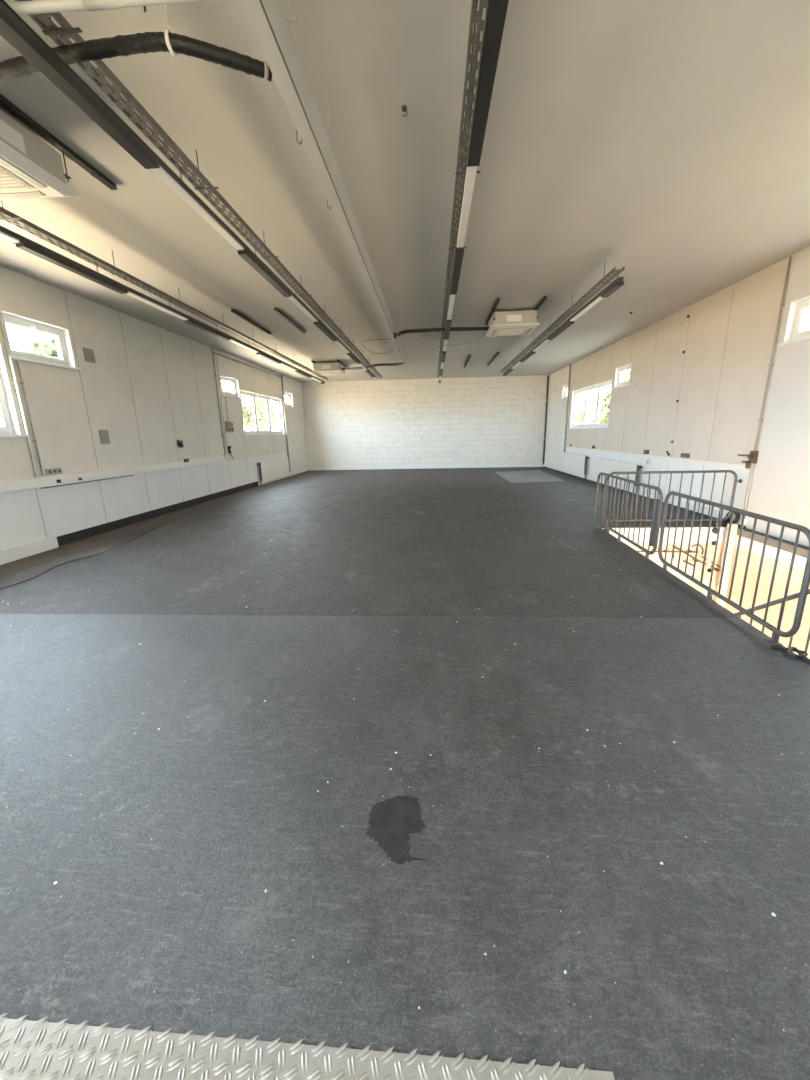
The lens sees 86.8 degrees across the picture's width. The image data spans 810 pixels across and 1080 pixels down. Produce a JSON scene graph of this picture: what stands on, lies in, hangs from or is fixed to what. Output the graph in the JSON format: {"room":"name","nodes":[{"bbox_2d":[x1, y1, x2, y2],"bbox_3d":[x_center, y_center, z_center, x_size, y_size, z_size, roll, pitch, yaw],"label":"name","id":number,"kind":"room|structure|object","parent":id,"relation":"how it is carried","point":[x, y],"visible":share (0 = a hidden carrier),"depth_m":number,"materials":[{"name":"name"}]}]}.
{"room":"empty industrial hall","nodes":[
{"label":"empty industrial hall","id":0,"kind":"room"},
{"bbox_2d":[0,266,307,550],"bbox_3d":[-5.405,-2.465,8.869,0.240,3.918,22.310,0,14,4],"label":"wall","id":1,"kind":"structure","parent":0,"point":[152,387],"depth_m":7.93,"materials":[{"name":"white paint"}]},
{"bbox_2d":[0,377,27,436],"bbox_3d":[-5.662,-1.624,3.978,0.205,1.340,4.180,0,14,4],"label":"window","id":2,"kind":"structure","parent":1,"relation":"in","point":[6,430],"depth_m":5.94,"materials":[{"name":"white"}]},
{"bbox_2d":[9,359,38,475],"bbox_3d":[-5.435,-1.716,6.109,0.044,1.600,0.060,0,14,4],"label":"conduit","id":3,"kind":"object","parent":1,"relation":"attached to","point":[15,382],"visible":1,"depth_m":6.09,"materials":[{"name":"white"}]},
{"bbox_2d":[16,361,42,475],"bbox_3d":[-5.436,-1.741,6.207,0.028,1.600,0.044,0,14,4],"label":"conduit","id":4,"kind":"object","parent":1,"relation":"attached to","point":[21,382],"visible":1,"depth_m":6.19,"materials":[{"name":"grey metal"}]},
{"bbox_2d":[2,313,80,370],"bbox_3d":[-5.511,-2.956,6.439,0.205,0.610,1.210,0,14,4],"label":"window","id":5,"kind":"structure","parent":1,"relation":"in","point":[62,362],"depth_m":6.47,"materials":[{"name":"white"}]},
{"bbox_2d":[44,468,61,474],"bbox_3d":[-5.403,-1.052,6.557,0.043,0.091,0.297,0,14,4],"label":"wall socket","id":6,"kind":"object","parent":1,"relation":"attached to","point":[50,471],"visible":1,"depth_m":6.55,"materials":[{"name":"grey plastic"}]},
{"bbox_2d":[83,347,95,362],"bbox_3d":[-5.380,-3.147,7.297,0.016,0.220,0.220,0,14,4],"label":"cover plate","id":7,"kind":"object","parent":1,"relation":"attached to","point":[88,353],"visible":1,"depth_m":7.29,"materials":[{"name":"grey metal"}]},
{"bbox_2d":[99,430,109,443],"bbox_3d":[-5.352,-1.839,7.628,0.016,0.240,0.210,0,14,4],"label":"cover plate","id":8,"kind":"object","parent":1,"relation":"attached to","point":[104,435],"visible":1,"depth_m":7.61,"materials":[{"name":"grey metal"}]},
{"bbox_2d":[0,456,224,493],"bbox_3d":[-5.478,-0.542,5.115,0.073,0.175,14.100,0,14,4],"label":"cable trunking","id":9,"kind":"object","parent":1,"relation":"attached to","point":[49,481],"visible":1,"depth_m":7.29,"materials":[{"name":"white plastic"}]},
{"bbox_2d":[0,467,307,564],"bbox_3d":[-5.217,-0.651,9.311,0.060,0.175,22.310,0,14,4],"label":"baseboard","id":10,"kind":"structure","parent":1,"relation":"attached to","point":[8,555],"depth_m":6.21,"materials":[{"name":"white paint"}]},
{"bbox_2d":[57,481,257,545],"bbox_3d":[-5.167,-0.929,10.478,0.012,0.150,7.990,0,14,4],"label":"trim","id":11,"kind":"structure","parent":1,"relation":"attached to","point":[92,531],"depth_m":8.52,"materials":[{"name":"black rubber"}]},
{"bbox_2d":[177,440,183,447],"bbox_3d":[-5.162,-2.216,9.850,0.113,0.170,0.100,0,14,4],"label":"wall hook","id":12,"kind":"object","parent":1,"relation":"attached to","point":[180,444],"visible":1,"depth_m":9.83,"materials":[{"name":"black rubber"}]},
{"bbox_2d":[212,348,225,454],"bbox_3d":[-5.090,-3.742,11.694,0.036,2.776,0.052,0,14,4],"label":"conduit","id":13,"kind":"object","parent":1,"relation":"attached to","point":[212,348],"visible":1,"depth_m":11.67,"materials":[{"name":"grey metal"}]},
{"bbox_2d":[215,349,227,453],"bbox_3d":[-5.074,-3.781,11.849,0.048,2.776,0.064,0,14,4],"label":"conduit","id":14,"kind":"object","parent":1,"relation":"attached to","point":[218,376],"visible":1,"depth_m":11.81,"materials":[{"name":"white metal"}]},
{"bbox_2d":[225,421,233,431],"bbox_3d":[-5.016,-3.230,12.231,0.110,0.300,0.380,0,14,4],"label":"switch box","id":15,"kind":"object","parent":1,"relation":"attached to","point":[229,427],"visible":1,"depth_m":12.13,"materials":[{"name":"grey plastic"}]},
{"bbox_2d":[221,376,241,398],"bbox_3d":[-5.131,-4.440,12.462,0.205,0.560,1.220,0,14,4],"label":"window","id":16,"kind":"structure","parent":1,"relation":"in","point":[229,380],"depth_m":12.60,"materials":[{"name":"white"}]},
{"bbox_2d":[214,352,279,376],"bbox_3d":[-4.947,-5.642,13.977,0.048,0.040,5.200,0,14,4],"label":"conduit","id":17,"kind":"object","parent":1,"relation":"attached to","point":[214,352],"visible":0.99,"depth_m":13.30,"materials":[{"name":"grey metal"}]},
{"bbox_2d":[240,391,286,434],"bbox_3d":[-4.967,-4.377,15.008,0.205,1.340,3.800,0,14,4],"label":"window","id":18,"kind":"structure","parent":1,"relation":"in","point":[255,431],"depth_m":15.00,"materials":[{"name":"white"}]},
{"bbox_2d":[257,457,289,484],"bbox_3d":[-4.779,-2.547,15.646,0.138,0.773,2.950,0,14,4],"label":"radiator","id":19,"kind":"object","parent":1,"relation":"attached to","point":[269,469],"visible":1,"depth_m":15.39,"materials":[{"name":"white metal"}]},
{"bbox_2d":[281,375,290,471],"bbox_3d":[-4.734,-4.572,16.979,0.078,3.736,0.094,0,14,4],"label":"conduit","id":20,"kind":"object","parent":1,"relation":"attached to","point":[283,397],"visible":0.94,"depth_m":16.91,"materials":[{"name":"grey metal"}]},
{"bbox_2d":[284,392,294,407],"bbox_3d":[-4.816,-5.708,17.464,0.205,0.570,1.240,0,14,4],"label":"window","id":21,"kind":"structure","parent":1,"relation":"in","point":[285,394],"depth_m":17.71,"materials":[{"name":"white"}]},
{"bbox_2d":[0,467,809,1079],"bbox_3d":[0.194,-0.458,9.019,11.374,0.280,22.310,0,14,4],"label":"floor","id":22,"kind":"structure","parent":0,"point":[708,985],"depth_m":2.02,"materials":[{"name":"rubber"}]},
{"bbox_2d":[1,522,162,588],"bbox_3d":[-4.547,0.125,6.478,0.302,0.009,4.122,-2,14,-2],"label":"cable","id":23,"kind":"object","parent":22,"relation":"on","point":[162,522],"visible":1,"depth_m":5.83,"materials":[{"name":"black rubber"}]},
{"bbox_2d":[0,1013,614,1079],"bbox_3d":[-1.046,1.601,0.265,3.062,0.009,2.008,0,14,4],"label":"plate","id":24,"kind":"object","parent":22,"relation":"on","point":[29,1050],"visible":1,"depth_m":1.12,"materials":[{"name":"metal"}]},
{"bbox_2d":[366,795,433,863],"bbox_3d":[-0.038,1.203,1.791,0.252,0.001,0.324,-3,14,-8],"label":"damp stain","id":25,"kind":"object","parent":22,"relation":"on","point":[391,821],"visible":1,"depth_m":1.80,"materials":[{"name":"black liquid"}]},
{"bbox_2d":[2,506,805,1030],"bbox_3d":[-0.717,0.259,5.628,6.967,0.005,8.988,0,14,4],"label":"litter","id":26,"kind":"object","parent":22,"relation":"on","point":[55,882],"visible":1,"depth_m":2.21,"materials":[{"name":"grey"}]},
{"bbox_2d":[495,470,563,482],"bbox_3d":[4.496,-2.367,15.726,1.940,0.003,4.450,0,14,4],"label":"sheet","id":27,"kind":"object","parent":22,"relation":"on","point":[531,475],"visible":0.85,"depth_m":15.32,"materials":[{"name":"grey metal"}]},
{"bbox_2d":[594,472,662,559],"bbox_3d":[3.135,-0.430,6.186,0.061,0.915,2.272,0,14,6],"label":"barrier","id":28,"kind":"object","parent":22,"relation":"on","point":[657,506],"visible":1,"depth_m":5.75,"materials":[{"name":"metal"}]},
{"bbox_2d":[602,470,741,533],"bbox_3d":[4.395,-0.617,7.070,2.150,1.033,0.165,0,14,4],"label":"barrier","id":29,"kind":"object","parent":22,"relation":"on","point":[714,530],"visible":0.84,"depth_m":7.06,"materials":[{"name":"metal"}]},
{"bbox_2d":[725,512,739,523],"bbox_3d":[5.438,-0.370,7.104,0.114,0.248,0.260,0,14,4],"label":"coil","id":30,"kind":"object","parent":22,"relation":"on","point":[737,515],"visible":0.52,"depth_m":7.01,"materials":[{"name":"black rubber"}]},
{"bbox_2d":[658,491,809,645],"bbox_3d":[2.892,0.122,3.990,0.061,0.915,2.122,0,14,6],"label":"barrier","id":31,"kind":"object","parent":22,"relation":"on","point":[776,632],"visible":1,"depth_m":3.62,"materials":[{"name":"metal"}]},
{"bbox_2d":[771,645,809,661],"bbox_3d":[2.871,0.826,2.983,0.496,0.034,0.164,12,19,43],"label":"cable coil","id":32,"kind":"object","parent":22,"relation":"on","point":[802,654],"visible":1,"depth_m":3.06,"materials":[{"name":"black rubber"}]},
{"bbox_2d":[0,0,809,381],"bbox_3d":[0.108,-4.492,8.014,11.374,0.200,22.790,0,14,4],"label":"ceiling","id":33,"kind":"structure","parent":0,"point":[667,142],"depth_m":3.91,"materials":[{"name":"paint"}]},
{"bbox_2d":[0,94,117,189],"bbox_3d":[-2.796,-3.023,2.889,0.060,0.050,2.320,0,14,4],"label":"mounting rail","id":34,"kind":"object","parent":33,"relation":"attached to","point":[5,103],"visible":1,"depth_m":3.35,"materials":[{"name":"grey metal"}]},
{"bbox_2d":[0,110,79,200],"bbox_3d":[-3.194,-2.856,3.080,0.950,0.348,0.950,0,14,4],"label":"air conditioner","id":35,"kind":"object","parent":34,"relation":"hanging from","point":[30,168],"visible":1,"depth_m":3.23,"materials":[{"name":"white"}]},
{"bbox_2d":[0,166,34,190],"bbox_3d":[-3.190,-2.694,3.120,0.540,0.013,0.540,0,14,4],"label":"grille","id":36,"kind":"object","parent":35,"relation":"attached to","point":[9,181],"depth_m":3.28,"materials":[{"name":"beige plastic"}]},
{"bbox_2d":[6,0,217,14],"bbox_3d":[-3.229,-2.661,2.089,4.953,0.342,0.067,0,14,3],"label":"conduit","id":37,"kind":"object","parent":33,"relation":"attached to","point":[34,6],"visible":1,"depth_m":2.01,"materials":[{"name":"white plastic"}]},
{"bbox_2d":[0,4,271,81],"bbox_3d":[-1.831,-2.712,2.293,2.188,0.404,0.307,0,14,4],"label":"pipe","id":38,"kind":"object","parent":33,"relation":"hanging from","point":[166,41],"visible":0.89,"depth_m":2.22,"materials":[{"name":"black"}]},
{"bbox_2d":[0,201,327,379],"bbox_3d":[-3.442,-4.288,8.490,0.201,0.276,16.100,0,14,4],"label":"cable tray","id":39,"kind":"object","parent":33,"relation":"hanging from","point":[6,215],"visible":0.99,"depth_m":5.41,"materials":[{"name":"metal"}]},
{"bbox_2d":[0,225,324,383],"bbox_3d":[-3.461,-3.965,8.210,0.090,0.218,15.400,0,14,4],"label":"track","id":40,"kind":"object","parent":39,"relation":"hanging from","point":[21,242],"visible":1,"depth_m":5.27,"materials":[{"name":"grey metal"}]},
{"bbox_2d":[0,231,22,243],"bbox_3d":[-3.762,-2.686,3.419,0.080,0.024,1.447,0,14,4],"label":"diffuser","id":41,"kind":"object","parent":40,"relation":"attached to","point":[6,235],"depth_m":4.03,"materials":[{"name":"grey plastic"}]},
{"bbox_2d":[127,290,188,320],"bbox_3d":[-3.585,-3.392,6.237,0.080,0.024,1.447,0,14,4],"label":"diffuser","id":42,"kind":"object","parent":40,"relation":"attached to","point":[132,293],"depth_m":6.17,"materials":[{"name":"grey plastic"}]},
{"bbox_2d":[230,338,258,352],"bbox_3d":[-3.407,-4.098,9.054,0.080,0.024,1.447,0,14,4],"label":"light","id":43,"kind":"object","parent":40,"relation":"attached to","point":[234,340],"depth_m":9.04,"materials":[{"name":"grey plastic"}]},
{"bbox_2d":[281,362,297,370],"bbox_3d":[-3.230,-4.804,11.871,0.080,0.024,1.447,0,14,4],"label":"diffuser","id":44,"kind":"object","parent":40,"relation":"attached to","point":[283,363],"depth_m":11.90,"materials":[{"name":"grey plastic"}]},
{"bbox_2d":[14,0,381,377],"bbox_3d":[-1.459,-3.971,7.050,0.201,0.276,18.600,0,14,4],"label":"cable tray","id":45,"kind":"object","parent":33,"relation":"hanging from","point":[66,31],"visible":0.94,"depth_m":3.07,"materials":[{"name":"metal"}]},
{"bbox_2d":[0,0,376,379],"bbox_3d":[-1.543,-3.587,6.532,0.090,0.218,17.400,0,14,4],"label":"ceiling light fixture","id":46,"kind":"object","parent":45,"relation":"hanging from","point":[13,28],"visible":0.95,"depth_m":2.62,"materials":[{"name":"grey metal"}]},
{"bbox_2d":[151,162,244,250],"bbox_3d":[-1.722,-2.796,3.686,0.080,0.024,1.447,0,14,4],"label":"diffuser","id":47,"kind":"object","parent":46,"relation":"attached to","point":[160,170],"depth_m":3.53,"materials":[{"name":"grey plastic"}]},
{"bbox_2d":[288,295,317,321],"bbox_3d":[-1.544,-3.504,6.503,0.072,0.021,1.445,0,14,4],"label":"diffuser","id":48,"kind":"object","parent":46,"relation":"attached to","point":[293,298],"depth_m":6.42,"materials":[{"name":"grey plastic"}]},
{"bbox_2d":[335,340,349,352],"bbox_3d":[-1.367,-4.210,9.321,0.072,0.021,1.445,0,14,4],"label":"diffuser","id":49,"kind":"object","parent":46,"relation":"attached to","point":[339,342],"depth_m":9.36,"materials":[{"name":"grey plastic"}]},
{"bbox_2d":[231,309,270,333],"bbox_3d":[-3.159,-4.514,8.906,0.060,0.050,1.930,0,14,4],"label":"mounting rail","id":50,"kind":"object","parent":33,"relation":"attached to","point":[232,310],"visible":1,"depth_m":8.71,"materials":[{"name":"grey metal"}]},
{"bbox_2d":[274,308,304,332],"bbox_3d":[-2.359,-4.524,8.879,0.060,0.050,1.900,0,14,4],"label":"mounting rail","id":51,"kind":"object","parent":33,"relation":"attached to","point":[276,310],"visible":1,"depth_m":8.70,"materials":[{"name":"grey metal"}]},
{"bbox_2d":[240,0,403,361],"bbox_3d":[-0.515,-3.372,4.843,0.184,0.408,14.550,0,14,4],"label":"ceiling beam","id":52,"kind":"structure","parent":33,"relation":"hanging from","point":[268,22],"depth_m":2.79,"materials":[{"name":"metal"}]},
{"bbox_2d":[362,339,393,353],"bbox_3d":[-0.613,-4.664,10.331,0.767,0.132,1.206,0,14,4],"label":"cable","id":53,"kind":"object","parent":52,"relation":"hanging from","point":[374,339],"visible":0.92,"depth_m":10.36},
{"bbox_2d":[402,105,406,116],"bbox_3d":[-0.005,-3.137,3.139,0.040,0.064,0.038,-10,16,-31],"label":"ceiling hook","id":54,"kind":"object","parent":33,"relation":"attached to","point":[404,107],"visible":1,"depth_m":3.13,"materials":[{"name":"metal"}]},
{"bbox_2d":[437,0,486,376],"bbox_3d":[0.739,-4.031,7.103,0.201,0.276,19.000,0,14,4],"label":"cable tray","id":55,"kind":"object","parent":33,"relation":"hanging from","point":[475,16],"visible":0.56,"depth_m":2.97,"materials":[{"name":"metal"}]},
{"bbox_2d":[438,0,508,382],"bbox_3d":[0.735,-3.769,7.066,0.090,0.218,18.800,0,14,4],"label":"ceiling light fixture","id":56,"kind":"object","parent":55,"relation":"hanging from","point":[496,10],"visible":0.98,"depth_m":2.58,"materials":[{"name":"grey metal"}]},
{"bbox_2d":[443,340,447,351],"bbox_3d":[0.881,-4.268,9.371,0.080,0.024,1.447,0,14,4],"label":"diffuser","id":57,"kind":"object","parent":56,"relation":"attached to","point":[445,341],"depth_m":9.49,"materials":[{"name":"grey plastic"}]},
{"bbox_2d":[447,295,454,319],"bbox_3d":[0.704,-3.564,6.553,0.072,0.021,1.445,0,14,4],"label":"diffuser","id":58,"kind":"object","parent":56,"relation":"attached to","point":[452,297],"depth_m":6.53,"materials":[{"name":"grey plastic"}]},
{"bbox_2d":[456,166,476,248],"bbox_3d":[0.526,-2.856,3.736,0.080,0.024,1.447,0,14,4],"label":"light","id":59,"kind":"object","parent":56,"relation":"attached to","point":[471,171],"depth_m":3.58,"materials":[{"name":"grey plastic"}]},
{"bbox_2d":[485,298,499,324],"bbox_3d":[1.727,-4.522,8.519,0.060,0.050,1.800,0,14,4],"label":"mounting rail","id":60,"kind":"object","parent":33,"relation":"attached to","point":[498,299],"visible":0.91,"depth_m":8.27,"materials":[{"name":"grey metal"}]},
{"bbox_2d":[487,352,498,365],"bbox_3d":[2.879,-5.933,14.083,0.060,0.050,2.500,0,14,4],"label":"mounting rail","id":61,"kind":"object","parent":33,"relation":"attached to","point":[497,353],"visible":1,"depth_m":13.83,"materials":[{"name":"grey metal"}]},
{"bbox_2d":[533,296,546,309],"bbox_3d":[2.545,-4.526,8.466,0.060,0.050,1.800,0,14,4],"label":"mounting rail","id":62,"kind":"object","parent":33,"relation":"attached to","point":[544,298],"visible":0.44,"depth_m":7.90,"materials":[{"name":"grey metal"}]},
{"bbox_2d":[485,309,540,336],"bbox_3d":[2.172,-4.401,8.738,0.950,0.308,0.950,0,14,4],"label":"air conditioner","id":63,"kind":"object","parent":62,"relation":"hanging from","point":[501,323],"visible":0.99,"depth_m":8.35,"materials":[{"name":"white plastic"}]},
{"bbox_2d":[395,331,481,345],"bbox_3d":[0.714,-4.186,8.922,1.993,0.231,0.214,-5,14,-13],"label":"cable","id":64,"kind":"object","parent":63,"relation":"hanging from","point":[395,331],"visible":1,"depth_m":9.03,"materials":[{"name":"grey plastic"}]},
{"bbox_2d":[396,327,488,335],"bbox_3d":[0.782,-4.257,8.678,1.912,0.159,0.342,-1,14,-1],"label":"hose","id":65,"kind":"object","parent":63,"relation":"attached to","point":[443,328],"visible":0.95,"depth_m":8.59,"materials":[{"name":"black rubber"}]},
{"bbox_2d":[496,328,526,335],"bbox_3d":[2.175,-4.258,8.773,0.540,0.013,0.540,0,14,4],"label":"grille","id":66,"kind":"object","parent":63,"relation":"attached to","point":[500,332],"depth_m":8.76,"materials":[{"name":"beige plastic"}]},
{"bbox_2d":[500,262,624,371],"bbox_3d":[3.182,-4.910,10.421,0.201,0.276,9.850,0,14,4],"label":"cable tray","id":67,"kind":"object","parent":33,"relation":"hanging from","point":[585,297],"visible":0.96,"depth_m":7.51,"materials":[{"name":"metal"}]},
{"bbox_2d":[503,271,623,375],"bbox_3d":[3.099,-4.568,10.073,0.090,0.218,9.300,0,14,4],"label":"track","id":68,"kind":"object","parent":67,"relation":"hanging from","point":[618,282],"visible":1,"depth_m":7.33,"materials":[{"name":"grey metal"}]},
{"bbox_2d":[532,339,549,351],"bbox_3d":[3.072,-4.383,9.643,0.080,0.024,1.447,0,14,4],"label":"diffuser","id":69,"kind":"object","parent":68,"relation":"attached to","point":[543,342],"depth_m":9.68,"materials":[{"name":"grey plastic"}]},
{"bbox_2d":[570,296,602,321],"bbox_3d":[2.895,-3.677,6.826,0.080,0.024,1.447,0,14,4],"label":"diffuser","id":70,"kind":"object","parent":68,"relation":"attached to","point":[593,302],"depth_m":6.80,"materials":[{"name":"grey plastic"}]},
{"bbox_3d":[-2.905,-5.921,14.528,0.060,0.050,1.750,0,14,4],"label":"mounting rail","id":71,"kind":"object","parent":33,"relation":"attached to","visible":0},
{"bbox_2d":[312,362,346,375],"bbox_3d":[-2.502,-5.670,14.229,0.950,0.308,0.950,0,14,4],"label":"air conditioner","id":72,"kind":"object","parent":71,"relation":"hanging from","point":[334,368],"visible":0.99,"depth_m":13.83,"materials":[{"name":"white plastic"}]},
{"bbox_2d":[320,373,338,375],"bbox_3d":[-2.498,-5.527,14.265,0.540,0.013,0.540,0,14,4],"label":"grille","id":73,"kind":"object","parent":72,"relation":"attached to","point":[323,374],"depth_m":14.29,"materials":[{"name":"beige plastic"}]},
{"bbox_2d":[341,362,403,369],"bbox_3d":[-0.991,-5.320,13.070,2.818,0.183,0.278,12,19,43],"label":"hose","id":74,"kind":"object","parent":72,"relation":"attached to","point":[399,363],"visible":0.8,"depth_m":12.78,"materials":[{"name":"black rubber"}]},
{"bbox_2d":[301,375,548,466],"bbox_3d":[0.839,-5.181,19.440,11.374,4.418,0.240,0,14,4],"label":"wall","id":75,"kind":"structure","parent":0,"point":[498,419],"depth_m":19.28,"materials":[{"name":"white brick"}]},
{"bbox_2d":[308,463,543,469],"bbox_3d":[0.869,-3.369,19.753,10.894,0.150,0.030,0,14,4],"label":"baseboard","id":76,"kind":"structure","parent":75,"relation":"attached to","point":[535,464],"depth_m":19.73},
{"bbox_2d":[542,376,548,464],"bbox_3d":[6.195,-5.246,18.919,0.135,3.776,0.083,0,14,4],"label":"pipe","id":77,"kind":"object","parent":75,"relation":"attached to","point":[546,400],"visible":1,"depth_m":18.86,"materials":[{"name":"grey metal"}]},
{"bbox_2d":[625,543,723,600],"bbox_3d":[2.875,1.348,7.748,5.130,2.720,0.180,0,14,4],"label":"wall","id":78,"kind":"structure","parent":0,"point":[654,557],"depth_m":7.29,"materials":[{"name":"paint"}]},
{"bbox_2d":[638,544,720,571],"bbox_3d":[4.375,0.289,7.192,1.766,0.482,0.120,0,14,4],"label":"pipework","id":79,"kind":"object","parent":78,"relation":"attached to","point":[682,551],"visible":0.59,"depth_m":7.13,"materials":[{"name":"brown metal"}]},
{"bbox_2d":[544,247,809,546],"bbox_3d":[5.706,-2.523,8.154,0.240,3.918,22.310,0,14,4],"label":"wall","id":80,"kind":"structure","parent":0,"point":[718,383],"depth_m":7.54,"materials":[{"name":"white paint"}]},
{"bbox_2d":[561,385,567,400],"bbox_3d":[6.159,-5.608,16.271,0.205,0.540,0.860,0,14,4],"label":"window","id":81,"kind":"structure","parent":80,"relation":"in","point":[566,387],"depth_m":16.50,"materials":[{"name":"white glass"}]},
{"bbox_2d":[564,364,570,451],"bbox_3d":[6.043,-4.553,15.985,0.068,3.736,0.084,0,14,4],"label":"conduit","id":82,"kind":"object","parent":80,"relation":"attached to","point":[567,411],"visible":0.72,"depth_m":15.88,"materials":[{"name":"grey"}]},
{"bbox_2d":[562,452,588,479],"bbox_3d":[5.955,-2.619,15.003,0.138,0.783,2.550,0,14,4],"label":"radiator","id":83,"kind":"object","parent":80,"relation":"attached to","point":[571,462],"visible":1,"depth_m":14.75,"materials":[{"name":"white metal"}]},
{"bbox_2d":[568,381,611,428],"bbox_3d":[6.013,-4.302,13.896,0.205,1.320,3.610,0,14,4],"label":"window","id":84,"kind":"structure","parent":80,"relation":"in","point":[597,424],"depth_m":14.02,"materials":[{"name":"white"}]},
{"bbox_2d":[595,458,641,495],"bbox_3d":[5.742,-1.761,11.617,0.138,0.763,2.750,0,14,4],"label":"radiator","id":85,"kind":"object","parent":80,"relation":"attached to","point":[608,466],"visible":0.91,"depth_m":11.40,"materials":[{"name":"white metal"}]},
{"bbox_2d":[598,458,635,463],"bbox_3d":[5.714,-2.145,11.600,0.088,0.008,2.600,0,14,4],"label":"grille","id":86,"kind":"object","parent":85,"relation":"attached to","point":[599,459],"depth_m":11.70,"materials":[{"name":"white metal"}]},
{"bbox_2d":[612,364,630,388],"bbox_3d":[5.853,-4.359,11.408,0.205,0.540,1.060,0,14,4],"label":"window","id":87,"kind":"structure","parent":80,"relation":"in","point":[628,367],"depth_m":11.55,"materials":[{"name":"white"}]},
{"bbox_2d":[543,463,746,527],"bbox_3d":[5.894,-1.849,13.165,0.035,0.120,12.910,0,14,4],"label":"baseboard","id":88,"kind":"structure","parent":80,"relation":"attached to","point":[683,504],"depth_m":9.62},
{"bbox_2d":[566,446,748,469],"bbox_3d":[5.784,-2.317,11.475,0.030,0.080,9.550,0,14,4],"label":"cable trunking","id":89,"kind":"object","parent":80,"relation":"attached to","point":[692,461],"visible":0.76,"depth_m":8.93,"materials":[{"name":"white plastic"}]},
{"bbox_2d":[680,453,689,457],"bbox_3d":[5.590,-1.680,8.511,0.043,0.086,0.309,0,14,4],"label":"wall socket","id":90,"kind":"object","parent":80,"relation":"attached to","point":[683,455],"visible":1,"depth_m":8.50,"materials":[{"name":"grey plastic"}]},
{"bbox_2d":[738,451,758,527],"bbox_3d":[5.460,-0.825,6.937,0.110,1.219,0.300,0,14,4],"label":"valve","id":91,"kind":"object","parent":80,"relation":"attached to","point":[753,456],"visible":0.91,"depth_m":6.76,"materials":[{"name":"grey"}]},
{"bbox_2d":[754,256,791,450],"bbox_3d":[5.450,-2.669,6.363,0.036,2.717,0.076,0,14,4],"label":"conduit","id":92,"kind":"object","parent":80,"relation":"attached to","point":[781,305],"visible":1,"depth_m":6.33,"materials":[{"name":"grey metal"}]},
{"bbox_2d":[777,298,809,345],"bbox_3d":[5.486,-2.949,5.577,0.205,0.560,1.220,0,14,4],"label":"window","id":93,"kind":"structure","parent":80,"relation":"in","point":[799,334],"depth_m":5.98,"materials":[{"name":"white"}]},
{"bbox_2d":[724,545,809,658],"bbox_3d":[5.253,2.494,2.948,0.180,2.720,9.740,0,14,4],"label":"wall","id":94,"kind":"structure","parent":0,"point":[799,640],"depth_m":6.32,"materials":[{"name":"paint"}]},
{"bbox_3d":[2.613,3.875,3.461,5.530,0.100,9.740,0,14,4],"label":"floor","id":95,"kind":"structure","parent":0,"visible":0},
{"bbox_2d":[702,541,715,594],"bbox_3d":[4.992,1.375,7.246,0.120,2.824,0.147,0,14,4],"label":"gate post","id":96,"kind":"object","parent":95,"relation":"on","point":[708,569],"visible":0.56,"depth_m":6.99,"materials":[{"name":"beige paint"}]},
{"bbox_2d":[715,524,737,606],"bbox_3d":[5.350,1.226,7.324,0.135,3.060,0.120,0,14,4],"label":"post","id":97,"kind":"object","parent":95,"relation":"on","point":[734,527],"visible":0.33,"depth_m":7.07,"materials":[{"name":"beige paint"}]},
{"bbox_2d":[734,589,809,651],"bbox_3d":[3.035,1.327,4.498,0.127,2.704,2.424,0,14,4],"label":"stair handrail","id":98,"kind":"object","parent":95,"relation":"on","point":[794,596],"visible":0.06,"depth_m":3.42,"materials":[{"name":"metal"}]},
{"label":"outside","id":99,"kind":"structure","parent":0,"visible":0},
{"bbox_2d":[20,332,58,358],"bbox_3d":[-12.645,-3.606,16.854,3.186,8.990,2.535,0,14,4],"label":"tree","id":100,"kind":"object","parent":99,"point":[44,346],"visible":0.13,"depth_m":15.43,"materials":[{"name":"green plant"}]},
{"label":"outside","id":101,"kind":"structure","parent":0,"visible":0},
{"bbox_2d":[221,381,276,429],"bbox_3d":[-13.656,-9.153,36.041,5.177,10.515,5.355,-11,17,-34],"label":"tree","id":102,"kind":"object","parent":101,"point":[260,403],"visible":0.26,"depth_m":35.88,"materials":[{"name":"green plant"}]},
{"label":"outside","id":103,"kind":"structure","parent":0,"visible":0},
{"bbox_2d":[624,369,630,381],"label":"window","id":104,"kind":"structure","parent":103,"point":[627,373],"depth_m":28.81,"materials":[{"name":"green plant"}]},
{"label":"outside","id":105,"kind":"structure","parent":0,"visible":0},
{"bbox_2d":[587,385,611,423],"bbox_3d":[16.294,-9.009,33.687,5.120,10.141,6.223,0,14,4],"label":"tree","id":106,"kind":"object","parent":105,"point":[606,395],"visible":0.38,"depth_m":33.20,"materials":[{"name":"green plant"}]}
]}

